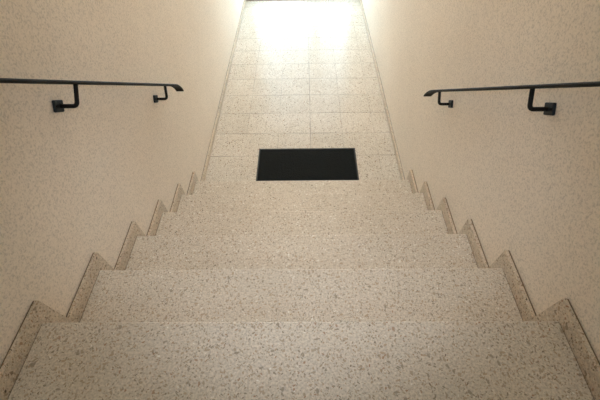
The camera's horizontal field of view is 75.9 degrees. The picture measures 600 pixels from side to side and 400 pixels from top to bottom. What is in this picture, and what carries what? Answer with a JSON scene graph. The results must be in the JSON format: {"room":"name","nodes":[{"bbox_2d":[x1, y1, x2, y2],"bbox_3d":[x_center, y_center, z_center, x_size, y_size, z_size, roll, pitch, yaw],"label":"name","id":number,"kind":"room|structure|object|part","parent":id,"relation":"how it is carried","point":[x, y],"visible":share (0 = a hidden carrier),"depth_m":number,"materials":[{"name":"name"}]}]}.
{"room":"stairwell","nodes":[
{"label":"stairwell","id":0,"kind":"room"},
{"bbox_2d":[0,0,243,365],"bbox_3d":[-0.863,-1.355,1.457,0.200,3.750,6.950,0,49,1],"label":"wall","id":1,"kind":"structure","parent":0,"point":[74,181],"depth_m":1.38,"materials":[{"name":"beige paint"}]},
{"bbox_2d":[0,78,183,112],"bbox_3d":[-0.720,-0.322,1.095,0.080,1.275,1.917,0,49,1],"label":"handrail","id":2,"kind":"object","parent":1,"relation":"attached to","point":[58,106],"visible":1,"depth_m":1.20,"materials":[{"name":"black metal"}]},
{"bbox_3d":[-0.754,-0.293,1.199,0.009,0.054,0.057,0,49,1],"label":"wall plate","id":3,"kind":"part","parent":2,"relation":"part of","materials":[{"name":"metal"}]},
{"bbox_3d":[-0.744,-0.522,1.982,0.009,0.054,0.057,0,49,1],"label":"wall plate","id":4,"kind":"part","parent":2,"relation":"part of","materials":[{"name":"metal"}]},
{"bbox_2d":[200,0,245,180],"bbox_3d":[-0.716,-1.351,3.904,0.018,0.045,3.344,0,49,1],"label":"baseboard","id":5,"kind":"structure","parent":1,"relation":"attached to","point":[209,151],"depth_m":3.48,"materials":[{"name":"stone"}]},
{"bbox_2d":[205,0,400,180],"bbox_3d":[0.027,-1.333,4.001,1.900,0.150,3.640,0,49,1],"label":"floor","id":6,"kind":"structure","parent":0,"point":[302,74],"depth_m":3.63,"materials":[{"name":"tile"}]},
{"bbox_2d":[0,170,599,399],"bbox_3d":[0.002,0.780,1.353,1.499,1.079,3.195,0,49,1],"label":"staircase","id":7,"kind":"structure","parent":6,"relation":"on","point":[319,289],"depth_m":1.28,"materials":[{"name":"stone"}]},
{"bbox_3d":[-0.747,1.025,0.591,0.012,0.225,1.819,0,49,1],"label":"skirting","id":8,"kind":"part","parent":7,"relation":"part of","materials":[{"name":"stone"}]},
{"bbox_3d":[-0.739,0.349,1.404,0.012,0.225,0.278,0,49,1],"label":"skirting","id":9,"kind":"part","parent":7,"relation":"part of","materials":[{"name":"stone"}]},
{"bbox_3d":[-0.735,0.254,1.713,0.012,0.225,0.281,0,49,1],"label":"skirting","id":10,"kind":"part","parent":7,"relation":"part of","materials":[{"name":"stone"}]},
{"bbox_3d":[-0.731,0.157,2.022,0.012,0.225,0.281,0,49,1],"label":"skirting","id":11,"kind":"part","parent":7,"relation":"part of","materials":[{"name":"stone"}]},
{"bbox_3d":[-0.727,0.061,2.332,0.012,0.225,0.281,0,49,1],"label":"skirting","id":12,"kind":"part","parent":7,"relation":"part of","materials":[{"name":"stone"}]},
{"bbox_3d":[-0.723,-0.035,2.641,0.012,0.225,0.281,0,49,1],"label":"skirting","id":13,"kind":"part","parent":7,"relation":"part of","materials":[{"name":"stone"}]},
{"bbox_3d":[0.754,-0.046,2.619,0.012,0.225,0.281,0,49,1],"label":"skirting","id":14,"kind":"part","parent":7,"relation":"part of","materials":[{"name":"stone"}]},
{"bbox_3d":[0.750,0.050,2.309,0.012,0.225,0.281,0,49,1],"label":"skirting","id":15,"kind":"part","parent":7,"relation":"part of","materials":[{"name":"stone"}]},
{"bbox_3d":[0.746,0.146,2.000,0.012,0.225,0.281,0,49,1],"label":"skirting","id":16,"kind":"part","parent":7,"relation":"part of","materials":[{"name":"stone"}]},
{"bbox_3d":[0.742,0.243,1.690,0.012,0.225,0.281,0,49,1],"label":"skirting","id":17,"kind":"part","parent":7,"relation":"part of","materials":[{"name":"stone"}]},
{"bbox_3d":[0.738,0.338,1.381,0.012,0.225,0.278,0,49,1],"label":"skirting","id":18,"kind":"part","parent":7,"relation":"part of","materials":[{"name":"stone"}]},
{"bbox_3d":[0.730,1.014,0.569,0.012,0.225,1.819,0,49,1],"label":"skirting","id":19,"kind":"part","parent":7,"relation":"part of","materials":[{"name":"stone"}]},
{"bbox_2d":[256,148,358,180],"bbox_3d":[0.056,-0.253,2.956,0.770,0.010,0.430,0,49,1],"label":"doormat","id":20,"kind":"object","parent":6,"relation":"on","point":[292,164],"visible":0.79,"depth_m":2.97,"materials":[{"name":"black rubber"}]},
{"bbox_2d":[362,0,599,361],"bbox_3d":[0.837,-1.368,1.431,0.200,3.750,6.950,0,49,1],"label":"wall","id":21,"kind":"structure","parent":0,"point":[527,181],"depth_m":1.36,"materials":[{"name":"beige paint"}]},
{"bbox_2d":[359,0,404,179],"bbox_3d":[0.766,-1.362,3.881,0.018,0.045,3.344,0,49,1],"label":"baseboard","id":22,"kind":"structure","parent":21,"relation":"attached to","point":[395,147],"depth_m":3.44,"materials":[{"name":"stone"}]},
{"bbox_2d":[424,81,599,115],"bbox_3d":[0.699,-0.293,1.021,0.080,1.262,1.831,0,49,1],"label":"handrail","id":23,"kind":"object","parent":21,"relation":"attached to","point":[549,108],"visible":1,"depth_m":1.13,"materials":[{"name":"black metal"}]},
{"bbox_3d":[0.747,-0.476,1.905,0.009,0.054,0.057,0,49,1],"label":"wall plate","id":24,"kind":"part","parent":23,"relation":"part of","materials":[{"name":"metal"}]},
{"bbox_3d":[0.736,-0.269,1.133,0.009,0.054,0.057,0,49,1],"label":"wall plate","id":25,"kind":"part","parent":23,"relation":"part of","materials":[{"name":"metal"}]}
]}

